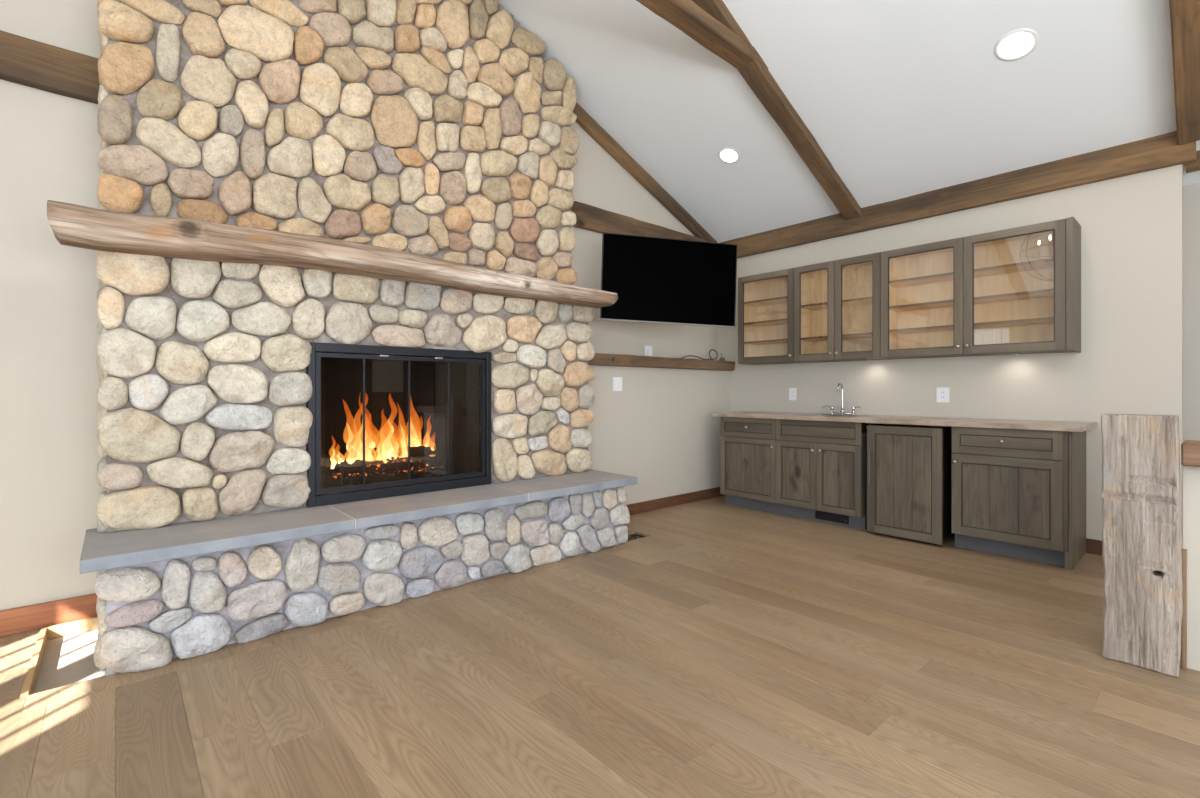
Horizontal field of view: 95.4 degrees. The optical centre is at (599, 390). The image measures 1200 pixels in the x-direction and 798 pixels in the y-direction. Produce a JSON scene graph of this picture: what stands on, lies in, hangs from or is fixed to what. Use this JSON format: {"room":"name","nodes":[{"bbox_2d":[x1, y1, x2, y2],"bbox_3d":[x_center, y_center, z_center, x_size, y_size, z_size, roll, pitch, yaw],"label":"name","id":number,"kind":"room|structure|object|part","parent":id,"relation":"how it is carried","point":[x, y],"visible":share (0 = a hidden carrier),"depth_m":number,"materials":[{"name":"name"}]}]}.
{"room":"living room","nodes":[
{"label":"living room","id":0,"kind":"room"},
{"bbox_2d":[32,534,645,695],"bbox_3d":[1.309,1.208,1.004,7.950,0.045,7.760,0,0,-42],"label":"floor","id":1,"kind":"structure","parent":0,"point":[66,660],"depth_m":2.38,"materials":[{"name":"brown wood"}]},
{"bbox_2d":[627,536,640,540],"bbox_3d":[0.231,1.179,4.274,0.276,0.013,0.164,0,0,-42],"label":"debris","id":2,"kind":"object","parent":1,"relation":"on","point":[631,537],"visible":0.16,"depth_m":4.36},
{"bbox_2d":[0,0,716,609],"bbox_3d":[-1.242,-0.972,4.008,8.330,4.464,0.120,0,0,-42],"label":"wall","id":3,"kind":"structure","parent":0,"point":[50,142],"depth_m":2.67,"materials":[{"name":"beige paint"}]},
{"bbox_2d":[0,593,97,636],"bbox_3d":[-3.384,1.081,2.006,2.268,0.118,0.025,0,0,-42],"label":"baseboard","id":4,"kind":"structure","parent":3,"relation":"attached to","point":[35,616],"depth_m":2.63,"materials":[{"name":"brown wood"}]},
{"bbox_2d":[0,30,99,103],"bbox_3d":[-3.337,-1.555,2.022,2.340,0.215,0.065,0,0,-42],"label":"tie beam","id":5,"kind":"structure","parent":3,"relation":"attached to","point":[23,61],"depth_m":2.61,"materials":[{"name":"brown wood"}]},
{"bbox_2d":[20,617,97,697],"bbox_3d":[-2.331,1.157,2.381,0.204,0.057,0.767,0,0,-42],"label":"trim","id":6,"kind":"structure","parent":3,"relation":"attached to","point":[55,631],"depth_m":2.57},
{"bbox_2d":[571,201,705,241],"bbox_3d":[0.460,-1.555,5.397,2.260,0.214,0.065,0,0,-42],"label":"tie beam","id":7,"kind":"structure","parent":3,"relation":"attached to","point":[588,217],"depth_m":5.08,"materials":[{"name":"brown wood"}]},
{"bbox_2d":[573,102,716,242],"bbox_3d":[0.401,-2.113,5.344,2.397,1.098,0.068,0,0,-42],"label":"rafter","id":8,"kind":"object","parent":3,"relation":"attached to","point":[584,119],"visible":0.8,"depth_m":5.29,"materials":[{"name":"brown wood"}]},
{"bbox_2d":[645,346,651,355],"bbox_3d":[0.487,-0.390,5.457,0.110,0.120,0.012,0,0,-42],"label":"wall outlet","id":9,"kind":"object","parent":3,"relation":"attached to","point":[648,349],"visible":0.77,"depth_m":5.46,"materials":[{"name":"white plastic"}]},
{"bbox_2d":[600,232,736,327],"bbox_3d":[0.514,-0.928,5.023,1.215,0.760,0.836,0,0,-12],"label":"television","id":10,"kind":"object","parent":3,"relation":"attached to","point":[659,280],"visible":1,"depth_m":4.62,"materials":[{"name":"black"}]},
{"bbox_2d":[0,495,1199,797],"bbox_3d":[1.309,1.150,1.004,7.950,0.020,7.760,0,0,-42],"label":"floor","id":11,"kind":"structure","parent":0,"point":[723,650],"depth_m":2.04,"materials":[{"name":"brown wood"}]},
{"bbox_2d":[80,0,637,674],"bbox_3d":[-1.145,-1.017,3.388,2.988,4.314,0.930,0,0,-42],"label":"fireplace","id":12,"kind":"object","parent":11,"relation":"on","point":[441,129],"depth_m":3.06,"materials":[{"name":"beige stone"}]},
{"bbox_2d":[47,200,617,307],"bbox_3d":[-1.108,-0.716,3.288,3.116,0.204,0.270,0,0,-42],"label":"mantel","id":13,"kind":"object","parent":12,"relation":"on","point":[73,225],"visible":0.99,"depth_m":2.72,"materials":[{"name":"brown wood"}]},
{"bbox_3d":[-1.478,0.181,3.109,0.259,0.789,0.018,0,0,-42],"label":"glass door","id":14,"kind":"part","parent":12,"relation":"part of","materials":[{"name":"clear glass"}]},
{"bbox_3d":[-1.281,0.181,3.285,0.269,0.789,0.018,0,0,-42],"label":"glass door","id":15,"kind":"part","parent":12,"relation":"part of","materials":[{"name":"clear glass"}]},
{"bbox_3d":[-1.354,0.526,3.540,0.680,0.156,0.265,0,0,-42],"label":"fire grate","id":16,"kind":"part","parent":12,"relation":"part of","materials":[{"name":"black metal"}]},
{"bbox_2d":[334,453,442,479],"bbox_3d":[-1.354,0.467,3.546,0.699,0.148,0.241,0,0,-42],"label":"embers","id":17,"kind":"object","parent":12,"relation":"on","point":[392,458],"visible":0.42,"depth_m":3.45},
{"bbox_2d":[340,455,438,474],"bbox_3d":[-1.338,0.471,3.505,0.603,0.097,0.095,0,0,-40],"label":"log","id":18,"kind":"object","parent":12,"relation":"on","point":[356,467],"visible":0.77,"depth_m":3.46,"materials":[{"name":"brown wood"}]},
{"bbox_2d":[330,419,434,468],"bbox_3d":[-1.379,0.240,3.512,0.651,0.479,0.167,0,0,-45],"label":"flames","id":19,"kind":"object","parent":18,"relation":"on","point":[388,447],"visible":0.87,"depth_m":3.44},
{"bbox_3d":[-1.083,0.181,3.461,0.262,0.789,0.018,0,0,-42],"label":"glass door","id":20,"kind":"part","parent":12,"relation":"part of","materials":[{"name":"clear glass"}]},
{"bbox_3d":[-0.885,0.181,3.637,0.266,0.789,0.018,0,0,-42],"label":"glass door","id":21,"kind":"part","parent":12,"relation":"part of","materials":[{"name":"glass"}]},
{"bbox_3d":[-1.408,0.469,3.584,0.543,0.098,0.098,0,0,-42],"label":"log","id":22,"kind":"object","parent":12,"relation":"on","visible":0},
{"bbox_2d":[348,446,434,456],"bbox_3d":[-1.349,0.401,3.563,0.530,0.080,0.079,0,0,-32],"label":"log","id":23,"kind":"object","parent":22,"relation":"on","point":[419,450],"visible":0.41,"depth_m":3.63,"materials":[{"name":"brown wood"}]},
{"bbox_2d":[720,417,779,513],"bbox_3d":[1.622,0.698,5.418,0.641,0.884,0.611,0,0,-42],"label":"base cabinet","id":24,"kind":"object","parent":11,"relation":"on","point":[747,445],"visible":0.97,"depth_m":5.22,"materials":[{"name":"paint"}]},
{"bbox_3d":[1.413,0.350,5.232,0.013,0.096,0.520,0,0,-42],"label":"moulding","id":25,"kind":"part","parent":24,"relation":"part of","materials":[{"name":"brown wood"}]},
{"bbox_3d":[1.411,0.350,5.230,0.020,0.186,0.610,0,0,-42],"label":"drawer","id":26,"kind":"part","parent":24,"relation":"part of","materials":[{"name":"brown wood"}]},
{"bbox_3d":[1.415,0.350,5.233,0.010,0.082,0.506,0,0,-42],"label":"panel","id":27,"kind":"part","parent":24,"relation":"part of","materials":[{"name":"brown wood"}]},
{"bbox_3d":[1.411,0.738,5.230,0.020,0.578,0.610,0,0,-42],"label":"door","id":28,"kind":"part","parent":24,"relation":"part of","materials":[{"name":"brown wood"}]},
{"bbox_3d":[1.415,0.738,5.233,0.010,0.460,0.492,0,0,-42],"label":"panel","id":29,"kind":"part","parent":24,"relation":"part of","materials":[{"name":"brown wood"}]},
{"bbox_3d":[1.413,0.738,5.232,0.013,0.474,0.506,0,0,-42],"label":"moulding","id":30,"kind":"part","parent":24,"relation":"part of","materials":[{"name":"brown wood"}]},
{"bbox_2d":[776,419,866,529],"bbox_3d":[2.080,0.699,4.903,0.641,0.882,0.762,0,0,-42],"label":"base cabinet","id":31,"kind":"object","parent":11,"relation":"on","point":[821,466],"visible":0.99,"depth_m":4.67,"materials":[{"name":"paint"}]},
{"bbox_3d":[1.744,0.738,4.859,0.013,0.474,0.277,0,0,-42],"label":"moulding","id":32,"kind":"part","parent":31,"relation":"part of","materials":[{"name":"brown wood"}]},
{"bbox_3d":[1.742,0.738,4.857,0.020,0.578,0.381,0,0,-42],"label":"door","id":33,"kind":"part","parent":31,"relation":"part of","materials":[{"name":"brown wood"}]},
{"bbox_3d":[1.746,0.738,4.861,0.010,0.460,0.263,0,0,-42],"label":"panel","id":34,"kind":"part","parent":31,"relation":"part of","materials":[{"name":"brown wood"}]},
{"bbox_3d":[1.871,0.350,4.717,0.013,0.096,0.671,0,0,-42],"label":"moulding","id":35,"kind":"part","parent":31,"relation":"part of","materials":[{"name":"brown wood"}]},
{"bbox_3d":[1.873,0.350,4.719,0.010,0.082,0.657,0,0,-42],"label":"panel","id":36,"kind":"part","parent":31,"relation":"part of","materials":[{"name":"brown wood"}]},
{"bbox_3d":[1.869,0.350,4.715,0.020,0.186,0.761,0,0,-42],"label":"drawer","id":37,"kind":"part","parent":31,"relation":"part of","materials":[{"name":"brown wood"}]},
{"bbox_2d":[815,511,848,523],"bbox_3d":[1.986,1.083,4.680,0.012,0.066,0.288,0,0,-42],"label":"air vent","id":38,"kind":"object","parent":31,"relation":"attached to","point":[821,516],"depth_m":4.68,"materials":[{"name":"black metal"}]},
{"bbox_3d":[1.998,0.738,4.574,0.013,0.474,0.273,0,0,-42],"label":"moulding","id":39,"kind":"part","parent":31,"relation":"part of","materials":[{"name":"brown wood"}]},
{"bbox_3d":[2.000,0.738,4.575,0.010,0.460,0.259,0,0,-42],"label":"panel","id":40,"kind":"part","parent":31,"relation":"part of","materials":[{"name":"brown wood"}]},
{"bbox_3d":[1.996,0.738,4.572,0.020,0.578,0.377,0,0,-42],"label":"door","id":41,"kind":"part","parent":31,"relation":"part of","materials":[{"name":"brown wood"}]},
{"bbox_2d":[867,424,954,544],"bbox_3d":[2.527,0.706,4.362,0.654,0.868,0.527,0,0,-42],"label":"refrigerator","id":42,"kind":"object","parent":11,"relation":"on","point":[909,467],"visible":0.9,"depth_m":4.15,"materials":[{"name":"brown wood"}]},
{"bbox_3d":[2.140,0.600,4.333,0.038,0.280,0.020,0,0,-42],"label":"bar handle","id":43,"kind":"part","parent":42,"relation":"part of","materials":[{"name":"grey metal"}]},
{"bbox_3d":[2.327,0.697,4.185,0.025,0.709,0.389,0,0,-42],"label":"panel","id":44,"kind":"part","parent":42,"relation":"part of","materials":[{"name":"brown wood"}]},
{"bbox_3d":[2.325,0.697,4.183,0.028,0.723,0.403,0,0,-42],"label":"moulding","id":45,"kind":"part","parent":42,"relation":"part of","materials":[{"name":"brown wood"}]},
{"bbox_2d":[952,427,1085,569],"bbox_3d":[2.978,0.698,3.893,0.641,0.884,0.661,0,0,-42],"label":"base cabinet","id":46,"kind":"object","parent":11,"relation":"on","point":[1017,493],"visible":0.94,"depth_m":3.68,"materials":[{"name":"paint"}]},
{"bbox_2d":[713,411,1097,431],"bbox_3d":[2.301,0.236,4.638,0.662,0.035,2.796,0,0,-42],"label":"countertop","id":47,"kind":"structure","parent":46,"relation":"on","point":[1070,426],"depth_m":4.09,"materials":[{"name":"beige stone"}]},
{"bbox_2d":[801,414,865,430],"bbox_3d":[2.068,0.279,4.823,0.324,0.127,0.444,0,0,-42],"label":"bar sink","id":48,"kind":"object","parent":47,"relation":"in","point":[830,415],"visible":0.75,"depth_m":4.84,"materials":[{"name":"silver metal"}]},
{"bbox_2d":[822,383,862,414],"bbox_3d":[2.217,0.072,5.029,0.125,0.293,0.374,0,0,-42],"label":"faucet","id":49,"kind":"object","parent":47,"relation":"on","point":[839,384],"visible":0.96,"depth_m":5.04,"materials":[{"name":"silver metal"}]},
{"bbox_3d":[2.217,0.072,5.029,0.125,0.293,0.051,0,0,-42],"label":"spout","id":50,"kind":"part","parent":49,"relation":"part of","materials":[{"name":"silver metal"}]},
{"bbox_3d":[2.757,0.350,3.724,0.010,0.072,0.505,0,0,-42],"label":"panel","id":51,"kind":"part","parent":46,"relation":"part of","materials":[{"name":"brown wood"}]},
{"bbox_3d":[2.757,0.738,3.724,0.010,0.444,0.485,0,0,-42],"label":"panel","id":52,"kind":"part","parent":46,"relation":"part of","materials":[{"name":"wood"}]},
{"bbox_3d":[2.755,0.738,3.723,0.013,0.458,0.499,0,0,-42],"label":"moulding","id":53,"kind":"part","parent":46,"relation":"part of","materials":[{"name":"wood"}]},
{"bbox_3d":[2.755,0.350,3.723,0.013,0.086,0.519,0,0,-42],"label":"moulding","id":54,"kind":"part","parent":46,"relation":"part of","materials":[{"name":"brown wood"}]},
{"bbox_3d":[2.753,0.350,3.721,0.020,0.186,0.619,0,0,-42],"label":"drawer","id":55,"kind":"part","parent":46,"relation":"part of","materials":[{"name":"brown wood"}]},
{"bbox_3d":[2.753,0.738,3.721,0.020,0.578,0.619,0,0,-42],"label":"door","id":56,"kind":"part","parent":46,"relation":"part of","materials":[{"name":"wood"}]},
{"bbox_3d":[3.205,0.698,3.677,0.588,0.884,0.036,0,0,-42],"label":"panel","id":57,"kind":"part","parent":46,"relation":"part of","materials":[{"name":"wood"}]},
{"bbox_2d":[1101,414,1182,676],"bbox_3d":[2.269,0.620,2.290,0.151,1.040,0.238,0,0,-42],"label":"newel post","id":58,"kind":"object","parent":11,"relation":"on","point":[1142,536],"visible":1,"depth_m":2.24,"materials":[{"name":"grey wood"}]},
{"bbox_2d":[588,365,731,504],"bbox_3d":[0.530,0.474,5.374,2.334,1.392,0.188,0,0,-42],"label":"wall","id":59,"kind":"structure","parent":0,"point":[661,430],"depth_m":5.28,"materials":[{"name":"beige paint"}]},
{"bbox_2d":[613,377,621,390],"bbox_3d":[0.161,-0.063,4.913,0.110,0.124,0.010,0,0,-42],"label":"wall switch","id":60,"kind":"object","parent":59,"relation":"attached to","point":[617,381],"visible":1,"depth_m":4.91,"materials":[{"name":"white plastic"}]},
{"bbox_2d":[588,353,734,370],"bbox_3d":[0.572,-0.275,5.369,2.270,0.107,0.250,0,0,-42],"label":"ledge shelf","id":61,"kind":"object","parent":59,"relation":"on","point":[600,359],"visible":0.62,"depth_m":5.20,"materials":[{"name":"brown wood"}]},
{"bbox_2d":[682,349,717,359],"bbox_3d":[1.070,-0.396,5.794,0.104,0.137,0.697,0,0,38],"label":"power cable","id":62,"kind":"object","parent":61,"relation":"on","point":[711,349],"visible":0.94,"depth_m":5.84,"materials":[{"name":"black plastic"}]},
{"bbox_2d":[626,487,724,514],"bbox_3d":[0.626,1.090,5.322,2.259,0.100,0.018,0,0,-42],"label":"baseboard","id":63,"kind":"structure","parent":59,"relation":"attached to","point":[641,507],"depth_m":5.39,"materials":[{"name":"brown wood"}]},
{"bbox_2d":[497,0,1199,242],"bbox_3d":[2.789,-2.324,2.319,4.450,1.960,7.960,0,0,-42],"label":"ceiling","id":64,"kind":"structure","parent":0,"point":[902,98],"depth_m":3.91,"materials":[{"name":"white paint"}]},
{"bbox_2d":[718,148,739,162],"bbox_3d":[1.144,-2.086,4.840,0.177,0.078,0.192,0,0,-42],"label":"recessed light","id":65,"kind":"object","parent":64,"relation":"in","point":[727,155],"visible":1,"depth_m":4.83,"materials":[{"name":"white plastic"}]},
{"bbox_2d":[692,0,861,219],"bbox_3d":[0.987,-2.370,3.829,3.722,1.626,0.155,0,0,-42],"label":"rafter","id":66,"kind":"object","parent":64,"relation":"attached to","point":[757,76],"visible":0.85,"depth_m":4.22,"materials":[{"name":"brown wood"}]},
{"bbox_2d":[994,28,1038,60],"bbox_3d":[2.512,-2.087,3.297,0.201,0.088,0.218,0,0,-42],"label":"recessed light","id":67,"kind":"object","parent":64,"relation":"in","point":[1016,44],"visible":1,"depth_m":3.29,"materials":[{"name":"white plastic"}]},
{"bbox_2d":[1169,0,1199,144],"bbox_3d":[2.420,-2.375,2.179,3.688,1.621,0.277,0,0,-42],"label":"rafter","id":68,"kind":"object","parent":64,"relation":"attached to","point":[1184,14],"visible":1,"depth_m":3.05,"materials":[{"name":"brown wood"}]},
{"bbox_2d":[1186,150,1199,172],"bbox_3d":[5.160,-1.540,2.263,0.125,0.146,3.725,0,0,-42],"label":"header beam","id":69,"kind":"structure","parent":64,"relation":"attached to","point":[1194,166],"depth_m":3.59,"materials":[{"name":"brown wood"}]},
{"bbox_2d":[717,164,1182,548],"bbox_3d":[2.587,-0.240,4.908,0.120,2.820,3.623,0,0,-42],"label":"wall","id":70,"kind":"structure","parent":0,"point":[1130,358],"depth_m":3.93,"materials":[{"name":"beige paint"}]},
{"bbox_2d":[738,268,805,364],"bbox_3d":[1.738,-0.723,5.498,0.361,0.890,0.616,0,0,-42],"label":"upper cabinet","id":71,"kind":"object","parent":70,"relation":"attached to","point":[765,300],"visible":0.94,"depth_m":5.62,"materials":[{"name":"brown wood"}]},
{"bbox_2d":[744,298,786,306],"bbox_3d":[1.764,-0.906,5.521,0.274,0.018,0.570,0,0,-42],"label":"shelf","id":72,"kind":"object","parent":71,"relation":"attached to","point":[771,302],"depth_m":5.60,"materials":[{"name":"brown wood"}]},
{"bbox_3d":[1.634,-0.723,5.405,0.013,0.773,0.502,0,0,-42],"label":"moulding","id":73,"kind":"part","parent":71,"relation":"part of","materials":[{"name":"wood"}]},
{"bbox_2d":[746,320,786,326],"bbox_3d":[1.764,-0.691,5.521,0.274,0.018,0.570,0,0,-42],"label":"shelf","id":74,"kind":"object","parent":71,"relation":"attached to","point":[769,323],"depth_m":5.58,"materials":[{"name":"brown wood"}]},
{"bbox_2d":[748,341,786,344],"bbox_3d":[1.764,-0.496,5.521,0.274,0.018,0.570,0,0,-42],"label":"shelf","id":75,"kind":"object","parent":71,"relation":"attached to","point":[749,342],"depth_m":5.58,"materials":[{"name":"brown wood"}]},
{"bbox_2d":[789,388,796,399],"bbox_3d":[1.951,0.032,5.526,0.009,0.124,0.080,0,0,-42],"label":"wall outlet","id":76,"kind":"object","parent":70,"relation":"attached to","point":[792,391],"visible":1,"depth_m":5.52,"materials":[{"name":"white plastic"}]},
{"bbox_2d":[794,252,892,362],"bbox_3d":[2.204,-0.723,4.974,0.361,0.890,0.780,0,0,-42],"label":"upper cabinet","id":77,"kind":"object","parent":70,"relation":"attached to","point":[837,303],"visible":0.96,"depth_m":5.02,"materials":[{"name":"brown wood"}]},
{"bbox_3d":[1.969,-0.723,5.028,0.013,0.773,0.274,0,0,-42],"label":"moulding","id":78,"kind":"part","parent":77,"relation":"part of","materials":[{"name":"wood"}]},
{"bbox_3d":[1.967,-0.723,5.026,0.020,0.885,0.386,0,0,-42],"label":"door","id":79,"kind":"part","parent":77,"relation":"part of","materials":[{"name":"wood"}]},
{"bbox_2d":[801,299,871,309],"bbox_3d":[2.230,-0.800,4.997,0.274,0.018,0.734,0,0,-42],"label":"shelf","id":80,"kind":"object","parent":77,"relation":"attached to","point":[847,304],"depth_m":5.03,"materials":[{"name":"brown wood"}]},
{"bbox_2d":[803,335,871,341],"bbox_3d":[2.230,-0.493,4.997,0.274,0.018,0.734,0,0,-42],"label":"shelf","id":81,"kind":"object","parent":77,"relation":"attached to","point":[845,338],"depth_m":5.03,"materials":[{"name":"brown wood"}]},
{"bbox_3d":[2.229,-0.723,4.735,0.013,0.773,0.275,0,0,-42],"label":"moulding","id":82,"kind":"part","parent":77,"relation":"part of","materials":[{"name":"wood"}]},
{"bbox_3d":[2.228,-0.723,4.734,0.020,0.885,0.387,0,0,-42],"label":"door","id":83,"kind":"part","parent":77,"relation":"part of","materials":[{"name":"wood"}]},
{"bbox_2d":[936,387,949,402],"bbox_3d":[2.841,0.033,4.524,0.009,0.124,0.096,0,0,-42],"label":"wall outlet","id":84,"kind":"object","parent":70,"relation":"attached to","point":[942,394],"visible":1,"depth_m":4.52,"materials":[{"name":"white plastic"}]},
{"bbox_2d":[720,131,1195,257],"bbox_3d":[2.565,-1.566,4.800,0.058,0.215,3.615,0,0,-42],"label":"wall plate","id":85,"kind":"object","parent":70,"relation":"attached to","point":[1160,151],"visible":0.94,"depth_m":4.22,"materials":[{"name":"brown wood"}]},
{"bbox_2d":[881,217,1080,358],"bbox_3d":[2.875,-0.723,4.220,0.361,0.898,1.232,0,0,-42],"label":"upper cabinet","id":86,"kind":"object","parent":70,"relation":"attached to","point":[1018,289],"visible":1,"depth_m":4.17,"materials":[{"name":"brown wood"}]},
{"bbox_3d":[2.559,-0.723,4.365,0.013,0.773,0.482,0,0,-42],"label":"moulding","id":87,"kind":"part","parent":86,"relation":"part of","materials":[{"name":"wood"}]},
{"bbox_3d":[2.557,-0.723,4.363,0.020,0.885,0.594,0,0,-42],"label":"door","id":88,"kind":"part","parent":86,"relation":"part of","materials":[{"name":"wood"}]},
{"bbox_2d":[889,261,1053,287],"bbox_3d":[2.894,-0.910,4.250,0.274,0.018,1.168,0,0,-42],"label":"shelf","id":89,"kind":"object","parent":86,"relation":"attached to","point":[1029,267],"depth_m":4.22,"materials":[{"name":"brown wood"}]},
{"bbox_2d":[889,291,1053,311],"bbox_3d":[2.894,-0.698,4.250,0.274,0.018,1.168,0,0,-42],"label":"shelf","id":90,"kind":"object","parent":86,"relation":"attached to","point":[1028,296],"depth_m":4.20,"materials":[{"name":"brown wood"}]},
{"bbox_2d":[889,320,1053,334],"bbox_3d":[2.894,-0.503,4.250,0.274,0.018,1.168,0,0,-42],"label":"shelf","id":91,"kind":"object","parent":86,"relation":"attached to","point":[1008,324],"depth_m":4.24,"materials":[{"name":"brown wood"}]},
{"bbox_3d":[2.956,-0.723,3.918,0.013,0.773,0.481,0,0,-42],"label":"moulding","id":92,"kind":"part","parent":86,"relation":"part of","materials":[{"name":"wood"}]},
{"bbox_3d":[2.954,-0.723,3.916,0.020,0.885,0.593,0,0,-42],"label":"door","id":93,"kind":"part","parent":86,"relation":"part of","materials":[{"name":"glass"}]},
{"bbox_3d":[3.283,-0.723,3.782,0.333,0.898,0.036,0,0,-42],"label":"panel","id":94,"kind":"part","parent":86,"relation":"part of","materials":[{"name":"wood"}]},
{"bbox_2d":[1086,538,1102,554],"bbox_3d":[3.584,1.090,3.682,0.018,0.100,0.460,0,0,-42],"label":"baseboard","id":95,"kind":"structure","parent":70,"relation":"attached to","point":[1093,546],"depth_m":3.82,"materials":[{"name":"brown wood"}]},
{"bbox_2d":[1183,183,1199,441],"bbox_3d":[4.324,-0.295,3.685,0.120,2.930,7.760,0,0,-42],"label":"wall","id":96,"kind":"structure","parent":0,"point":[1191,193],"depth_m":3.81,"materials":[{"name":"beige paint"}]},
{"bbox_2d":[1183,466,1199,670],"bbox_3d":[2.775,0.723,1.936,0.120,0.835,0.965,0,0,-42],"label":"wall","id":97,"kind":"structure","parent":0,"point":[1191,475],"depth_m":2.24,"materials":[{"name":"white paint"}]},
{"bbox_2d":[1182,549,1186,669],"bbox_3d":[2.400,0.895,2.242,0.030,0.490,0.015,0,0,-42],"label":"trim board","id":98,"kind":"object","parent":97,"relation":"attached to","point":[1184,551],"visible":0.98,"depth_m":2.23,"materials":[{"name":"wood"}]},
{"bbox_2d":[1181,440,1199,466],"bbox_3d":[2.752,0.256,1.903,0.244,0.092,0.990,0,0,-42],"label":"cap","id":99,"kind":"object","parent":97,"relation":"on","point":[1190,449],"visible":1,"depth_m":2.17,"materials":[{"name":"brown wood"}]},
{"bbox_3d":[-0.305,-2.454,-0.432,3.830,1.701,7.960,0,0,-42],"label":"ceiling","id":100,"kind":"structure","parent":0,"visible":0},
{"bbox_3d":[-1.801,-2.375,1.349,3.902,0.097,0.157,-29,19,-38],"label":"rafter","id":101,"kind":"object","parent":100,"relation":"attached to","visible":0},
{"bbox_2d":[636,0,767,68],"bbox_3d":[-0.419,-2.358,2.578,4.400,0.099,0.157,0,0,-42],"label":"beam","id":102,"kind":"structure","parent":101,"relation":"attached to","point":[687,16],"depth_m":3.51,"materials":[{"name":"brown wood"}]}
]}

